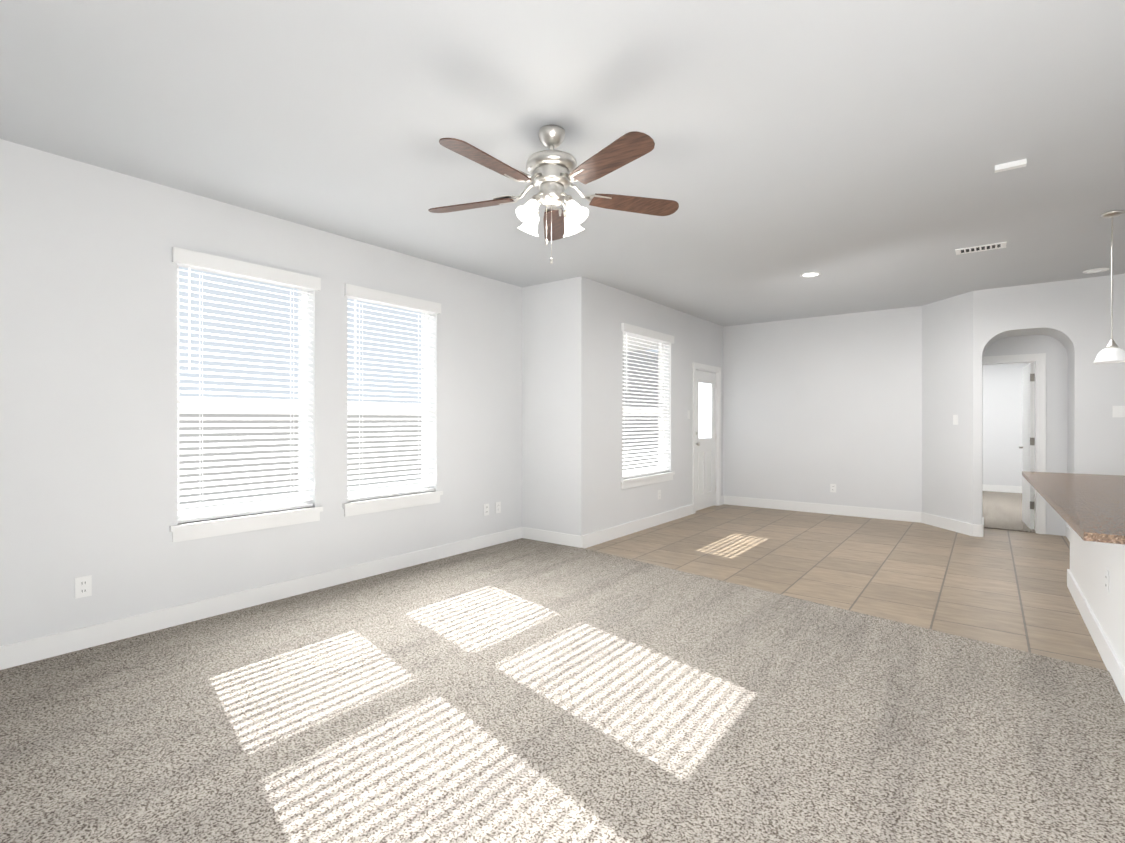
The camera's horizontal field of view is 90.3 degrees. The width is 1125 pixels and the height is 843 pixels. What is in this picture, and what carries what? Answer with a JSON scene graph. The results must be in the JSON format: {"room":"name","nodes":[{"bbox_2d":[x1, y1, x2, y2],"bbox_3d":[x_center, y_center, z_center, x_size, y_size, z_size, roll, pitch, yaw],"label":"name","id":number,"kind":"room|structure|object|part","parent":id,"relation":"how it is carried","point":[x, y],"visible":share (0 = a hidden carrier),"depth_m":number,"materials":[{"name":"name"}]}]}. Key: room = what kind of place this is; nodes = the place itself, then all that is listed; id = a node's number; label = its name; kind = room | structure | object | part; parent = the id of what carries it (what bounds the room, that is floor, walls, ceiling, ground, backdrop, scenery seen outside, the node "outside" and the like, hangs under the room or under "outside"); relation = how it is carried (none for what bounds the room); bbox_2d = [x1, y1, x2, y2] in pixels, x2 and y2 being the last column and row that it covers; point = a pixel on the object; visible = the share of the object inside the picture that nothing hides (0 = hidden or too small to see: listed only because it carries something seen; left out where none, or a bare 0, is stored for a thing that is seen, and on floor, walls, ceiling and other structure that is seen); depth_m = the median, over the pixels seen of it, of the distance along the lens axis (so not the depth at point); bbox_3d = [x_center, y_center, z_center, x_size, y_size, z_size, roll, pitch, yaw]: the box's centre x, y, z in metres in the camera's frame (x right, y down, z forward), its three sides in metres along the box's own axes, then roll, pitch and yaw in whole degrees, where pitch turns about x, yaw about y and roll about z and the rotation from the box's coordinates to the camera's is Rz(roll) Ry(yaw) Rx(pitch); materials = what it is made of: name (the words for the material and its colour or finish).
{"room":"empty living room","nodes":[
{"label":"empty living room","id":0,"kind":"room"},
{"bbox_2d":[0,139,521,645],"bbox_3d":[-2.175,-0.085,3.966,0.180,2.740,5.860,0,0,37],"label":"wall","id":1,"kind":"structure","parent":0,"point":[88,377],"depth_m":3.39,"materials":[{"name":"paint"}]},
{"bbox_2d":[75,575,91,598],"bbox_3d":[-2.687,0.927,3.139,0.008,0.115,0.072,0,0,37],"label":"electrical outlet","id":2,"kind":"object","parent":1,"relation":"attached to","point":[83,586],"visible":1,"depth_m":3.14,"materials":[{"name":"white paint"}]},
{"bbox_2d":[177,266,307,518],"bbox_3d":[-2.241,-0.215,3.940,0.065,1.720,0.900,0,0,37],"label":"window","id":3,"kind":"structure","parent":1,"relation":"in","point":[301,312],"depth_m":4.13,"materials":[{"name":"white paint"}]},
{"bbox_2d":[172,247,320,522],"bbox_3d":[-2.155,-0.220,3.875,0.100,1.724,0.960,0,0,37],"label":"window blinds","id":4,"kind":"object","parent":3,"relation":"attached to","point":[188,259],"visible":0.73,"depth_m":3.83,"materials":[{"name":"white plastic"}]},
{"bbox_2d":[169,506,322,541],"bbox_3d":[-2.167,0.698,3.886,0.140,0.105,0.990,0,0,37],"label":"window sill","id":5,"kind":"structure","parent":1,"relation":"attached to","point":[206,529],"depth_m":3.79,"materials":[{"name":"white paint"}]},
{"bbox_2d":[0,527,523,669],"bbox_3d":[-2.098,1.219,3.910,0.014,0.132,5.500,0,0,37],"label":"baseboard","id":6,"kind":"structure","parent":1,"relation":"attached to","point":[32,650],"depth_m":3.67,"materials":[{"name":"white paint"}]},
{"bbox_2d":[348,313,428,497],"bbox_3d":[-1.533,-0.217,4.872,0.065,1.720,0.900,0,0,37],"label":"window","id":7,"kind":"structure","parent":1,"relation":"in","point":[422,388],"depth_m":5.18,"materials":[{"name":"white paint"}]},
{"bbox_2d":[344,284,440,501],"bbox_3d":[-1.448,-0.223,4.807,0.100,1.724,0.960,0,0,37],"label":"window blinds","id":8,"kind":"object","parent":7,"relation":"attached to","point":[360,293],"visible":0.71,"depth_m":4.77,"materials":[{"name":"white plastic"}]},
{"bbox_2d":[342,491,442,516],"bbox_3d":[-1.460,0.696,4.818,0.140,0.105,0.990,0,0,37],"label":"window sill","id":9,"kind":"structure","parent":1,"relation":"attached to","point":[351,508],"depth_m":4.73,"materials":[{"name":"white paint"}]},
{"bbox_2d":[484,504,488,515],"bbox_3d":[-0.769,0.891,5.662,0.008,0.115,0.072,0,0,37],"label":"electrical outlet","id":10,"kind":"object","parent":1,"relation":"attached to","point":[486,509],"visible":1,"depth_m":5.66,"materials":[{"name":"white paint"}]},
{"bbox_2d":[496,502,500,512],"bbox_3d":[-0.666,0.891,5.798,0.008,0.115,0.072,0,0,37],"label":"electrical outlet","id":11,"kind":"object","parent":1,"relation":"attached to","point":[498,507],"visible":1,"depth_m":5.80,"materials":[{"name":"white paint"}]},
{"bbox_2d":[522,276,590,535],"bbox_3d":[-0.070,-0.089,5.934,0.790,2.740,0.180,0,0,37],"label":"wall","id":12,"kind":"structure","parent":0,"point":[556,406],"depth_m":5.81,"materials":[{"name":"paint"}]},
{"bbox_2d":[524,527,583,547],"bbox_3d":[-0.121,1.215,5.853,0.750,0.132,0.014,0,0,37],"label":"baseboard","id":13,"kind":"structure","parent":12,"relation":"attached to","point":[529,533],"depth_m":5.83,"materials":[{"name":"white paint"}]},
{"bbox_2d":[0,0,1124,326],"bbox_3d":[3.253,-1.532,4.924,7.660,0.150,13.960,0,0,37],"label":"ceiling","id":14,"kind":"structure","parent":0,"point":[854,152],"depth_m":2.74,"materials":[{"name":"paint"}]},
{"bbox_2d":[428,125,678,263],"bbox_3d":[-0.090,-1.117,2.756,1.339,0.670,1.281,0,0,37],"label":"ceiling fan","id":15,"kind":"object","parent":14,"relation":"hanging from","point":[553,173],"visible":1,"depth_m":2.73,"materials":[{"name":"brown wood"}]},
{"bbox_2d":[800,272,820,276],"bbox_3d":[2.455,-1.454,5.543,0.190,0.008,0.190,0,0,37],"label":"recessed light","id":16,"kind":"object","parent":14,"relation":"in","point":[810,274],"visible":1,"depth_m":5.54,"materials":[{"name":"white paint"}]},
{"bbox_2d":[955,241,1006,254],"bbox_3d":[3.506,-1.450,4.695,0.340,0.011,0.170,0,0,37],"label":"ceiling vent","id":17,"kind":"object","parent":14,"relation":"in","point":[986,247],"visible":0.96,"depth_m":4.68,"materials":[{"name":"white metal"}]},
{"bbox_2d":[995,158,1026,172],"bbox_3d":[2.518,-1.438,3.147,0.140,0.030,0.040,0,0,37],"label":"ceiling sensor","id":18,"kind":"object","parent":14,"relation":"attached to","point":[1011,165],"visible":1,"depth_m":3.13,"materials":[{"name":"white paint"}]},
{"bbox_2d":[1083,268,1109,272],"bbox_3d":[5.144,-1.454,5.397,0.190,0.008,0.190,0,0,37],"label":"recessed light","id":19,"kind":"object","parent":14,"relation":"in","point":[1096,270],"visible":1,"depth_m":5.39,"materials":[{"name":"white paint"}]},
{"bbox_2d":[1093,210,1124,363],"bbox_3d":[3.835,-0.934,3.906,0.200,1.040,0.200,0,0,37],"label":"pendant light","id":20,"kind":"object","parent":14,"relation":"hanging from","point":[1112,352],"visible":1,"depth_m":3.90,"materials":[{"name":"white glass"}]},
{"bbox_3d":[3.835,-0.465,3.907,0.200,0.100,0.200,0,0,37],"label":"lamp shade","id":21,"kind":"part","parent":20,"relation":"part of","materials":[{"name":"white glass"}]},
{"bbox_2d":[591,280,722,532],"bbox_3d":[1.373,-0.092,7.330,0.180,2.740,3.790,0,0,37],"label":"wall","id":22,"kind":"structure","parent":0,"point":[696,340],"depth_m":6.50,"materials":[{"name":"paint"}]},
{"bbox_2d":[580,504,692,547],"bbox_3d":[0.996,1.213,6.675,0.014,0.132,2.674,0,0,37],"label":"baseboard","id":23,"kind":"structure","parent":22,"relation":"attached to","point":[588,540],"depth_m":6.41,"materials":[{"name":"white paint"}]},
{"bbox_2d":[623,334,657,351],"bbox_3d":[0.528,-1.349,8.157,2.170,0.150,4.090,0,0,37],"label":"roof","id":24,"kind":"structure","parent":22,"relation":"attached to","point":[640,344],"depth_m":9.16,"materials":[{"name":"white paint"}]},
{"bbox_2d":[623,342,663,473],"bbox_3d":[0.935,-0.221,6.814,0.065,1.740,1.200,0,0,37],"label":"window","id":25,"kind":"structure","parent":22,"relation":"in","point":[659,365],"depth_m":7.25,"materials":[{"name":"white paint"}]},
{"bbox_2d":[621,323,673,478],"bbox_3d":[1.021,-0.227,6.749,0.100,1.744,1.260,0,0,37],"label":"window blinds","id":26,"kind":"object","parent":25,"relation":"attached to","point":[633,330],"visible":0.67,"depth_m":6.71,"materials":[{"name":"white plastic"}]},
{"bbox_2d":[621,472,674,488],"bbox_3d":[1.009,0.701,6.761,0.140,0.105,1.290,0,0,37],"label":"window sill","id":27,"kind":"structure","parent":22,"relation":"attached to","point":[643,480],"depth_m":6.65,"materials":[{"name":"white paint"}]},
{"bbox_2d":[696,370,715,510],"bbox_3d":[2.093,0.267,8.159,0.113,1.994,0.832,0,0,37],"label":"patio door","id":28,"kind":"structure","parent":22,"relation":"in","point":[705,439],"depth_m":8.20,"materials":[{"name":"white paint"}]},
{"bbox_2d":[693,362,720,513],"bbox_3d":[2.036,0.228,8.189,0.196,2.095,0.990,0,0,37],"label":"door frame","id":29,"kind":"structure","parent":22,"relation":"attached to","point":[706,368],"depth_m":8.47,"materials":[{"name":"white paint"}]},
{"bbox_2d":[585,504,1107,670],"bbox_3d":[3.253,1.333,4.931,7.700,0.100,14.000,0,0,37],"label":"floor","id":30,"kind":"structure","parent":0,"point":[1007,588],"depth_m":4.95,"materials":[{"name":"beige tile"}]},
{"bbox_2d":[0,538,1124,842],"bbox_3d":[-0.232,1.282,2.493,4.700,0.014,5.500,0,0,37],"label":"floor carpet","id":31,"kind":"object","parent":30,"relation":"on","point":[522,690],"visible":0.89,"depth_m":2.36,"materials":[{"name":"grey carpet"}]},
{"bbox_2d":[982,491,1035,532],"bbox_3d":[6.547,1.268,8.274,2.700,0.014,4.290,0,0,37],"label":"carpet floor","id":32,"kind":"structure","parent":30,"relation":"on","point":[1001,510],"depth_m":7.85,"materials":[{"name":"beige carpet"}]},
{"bbox_2d":[1090,543,1124,650],"bbox_3d":[3.415,0.866,2.935,0.630,0.844,2.860,0,0,37],"label":"wall","id":33,"kind":"structure","parent":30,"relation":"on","point":[1109,556],"depth_m":2.89,"materials":[{"name":"white paint"}]},
{"bbox_2d":[1022,471,1124,546],"bbox_3d":[3.274,0.428,3.042,1.085,0.032,3.100,0,0,37],"label":"countertop","id":34,"kind":"structure","parent":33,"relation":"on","point":[1093,506],"depth_m":2.96,"materials":[{"name":"brown stone"}]},
{"bbox_2d":[1105,569,1108,593],"bbox_3d":[2.889,0.848,2.971,0.008,0.115,0.072,0,0,37],"label":"electrical outlet","id":35,"kind":"object","parent":33,"relation":"attached to","point":[1106,580],"visible":1,"depth_m":2.96,"materials":[{"name":"white paint"}]},
{"bbox_2d":[723,306,1067,535],"bbox_3d":[4.114,-0.093,7.514,3.960,2.740,0.180,0,0,37],"label":"wall","id":36,"kind":"structure","parent":0,"point":[814,408],"depth_m":7.65,"materials":[{"name":"paint"}]},
{"bbox_2d":[721,496,915,521],"bbox_3d":[3.511,1.210,7.856,2.590,0.132,0.017,0,0,37],"label":"baseboard","id":37,"kind":"structure","parent":36,"relation":"attached to","point":[888,514],"depth_m":7.77,"materials":[{"name":"white paint"}]},
{"bbox_2d":[830,484,835,492],"bbox_3d":[3.722,0.917,7.696,0.072,0.115,0.008,0,0,37],"label":"electrical outlet","id":38,"kind":"object","parent":36,"relation":"attached to","point":[832,487],"visible":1,"depth_m":7.69,"materials":[{"name":"white paint"}]},
{"bbox_2d":[983,353,1045,533],"bbox_3d":[5.309,0.252,6.597,0.574,2.055,0.196,0,0,37],"label":"door frame","id":39,"kind":"structure","parent":36,"relation":"attached to","point":[1039,360],"depth_m":6.38,"materials":[{"name":"white paint"}]},
{"bbox_2d":[1019,363,1034,528],"bbox_3d":[5.683,0.290,6.862,0.076,1.953,0.684,0,0,33],"label":"bedroom door","id":40,"kind":"structure","parent":36,"relation":"in","point":[1028,442],"depth_m":6.71,"materials":[{"name":"white paint"}]},
{"bbox_2d":[1066,524,1069,538],"bbox_3d":[5.442,1.215,6.005,0.014,0.132,0.620,0,0,37],"label":"baseboard","id":41,"kind":"structure","parent":36,"relation":"attached to","point":[1067,527],"depth_m":6.11,"materials":[{"name":"white paint"}]},
{"bbox_2d":[922,290,982,524],"bbox_3d":[4.651,-0.091,6.710,0.610,2.740,0.810,0,0,37],"label":"wall","id":42,"kind":"structure","parent":0,"point":[952,373],"depth_m":6.56,"materials":[{"name":"paint"}]},
{"bbox_2d":[912,512,969,534],"bbox_3d":[4.565,1.213,6.660,0.563,0.132,0.600,0,0,37],"label":"baseboard","id":43,"kind":"structure","parent":42,"relation":"attached to","point":[941,522],"depth_m":6.72,"materials":[{"name":"white paint"}]},
{"bbox_2d":[953,415,957,424],"bbox_3d":[4.568,-0.021,6.506,0.008,0.115,0.072,0,0,-3],"label":"light switch","id":44,"kind":"object","parent":42,"relation":"attached to","point":[955,419],"visible":1,"depth_m":6.50,"materials":[{"name":"white paint"}]},
{"bbox_2d":[968,524,983,536],"bbox_3d":[4.616,1.214,6.223,0.102,0.132,0.014,0,0,37],"label":"baseboard","id":45,"kind":"structure","parent":42,"relation":"attached to","point":[975,530],"depth_m":6.23,"materials":[{"name":"white paint"}]},
{"bbox_2d":[982,363,1034,485],"bbox_3d":[7.899,-0.099,10.051,2.640,2.740,0.180,0,0,37],"label":"wall","id":46,"kind":"structure","parent":0,"point":[1002,429],"depth_m":9.95,"materials":[{"name":"paint"}]},
{"bbox_2d":[982,484,1034,493],"bbox_3d":[7.881,1.205,9.946,2.600,0.132,0.014,0,0,37],"label":"baseboard","id":47,"kind":"structure","parent":46,"relation":"attached to","point":[995,488],"depth_m":9.97,"materials":[{"name":"white paint"}]},
{"bbox_2d":[982,279,1074,360],"bbox_3d":[5.142,-1.090,6.221,0.760,0.740,0.630,0,0,37],"label":"archway","id":48,"kind":"structure","parent":0,"point":[1047,308],"depth_m":5.98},
{"bbox_2d":[1067,274,1124,526],"bbox_3d":[6.586,-0.088,5.240,2.730,2.740,0.810,0,0,37],"label":"wall","id":49,"kind":"structure","parent":0,"point":[1096,430],"depth_m":5.64,"materials":[{"name":"paint"}]},
{"bbox_2d":[1113,406,1124,416],"bbox_3d":[5.522,-0.098,5.534,0.120,0.115,0.008,0,0,37],"label":"light switch","id":50,"kind":"object","parent":49,"relation":"attached to","point":[1118,411],"visible":1,"depth_m":5.54,"materials":[{"name":"white paint"}]},
{"label":"outside","id":51,"kind":"structure","parent":0,"visible":0},
{"bbox_2d":[179,470,420,510],"bbox_3d":[-15.883,1.437,18.341,40.600,0.130,70.000,0,0,37],"label":"ground","id":52,"kind":"structure","parent":51,"point":[237,497],"depth_m":10.95,"materials":[{"name":"grey"}]},
{"bbox_2d":[179,413,420,490],"bbox_3d":[-7.304,0.452,11.820,0.150,1.870,70.000,0,0,37],"label":"fence","id":53,"kind":"object","parent":52,"relation":"on","point":[267,440],"visible":0.22,"depth_m":12.56,"materials":[{"name":"grey"}]},
{"bbox_2d":[623,350,657,472],"bbox_3d":[1.837,-0.177,13.476,0.100,3.120,4.300,0,0,37],"label":"screen","id":54,"kind":"object","parent":52,"relation":"on","point":[641,373],"depth_m":13.48,"materials":[{"name":"grey"}]}
]}

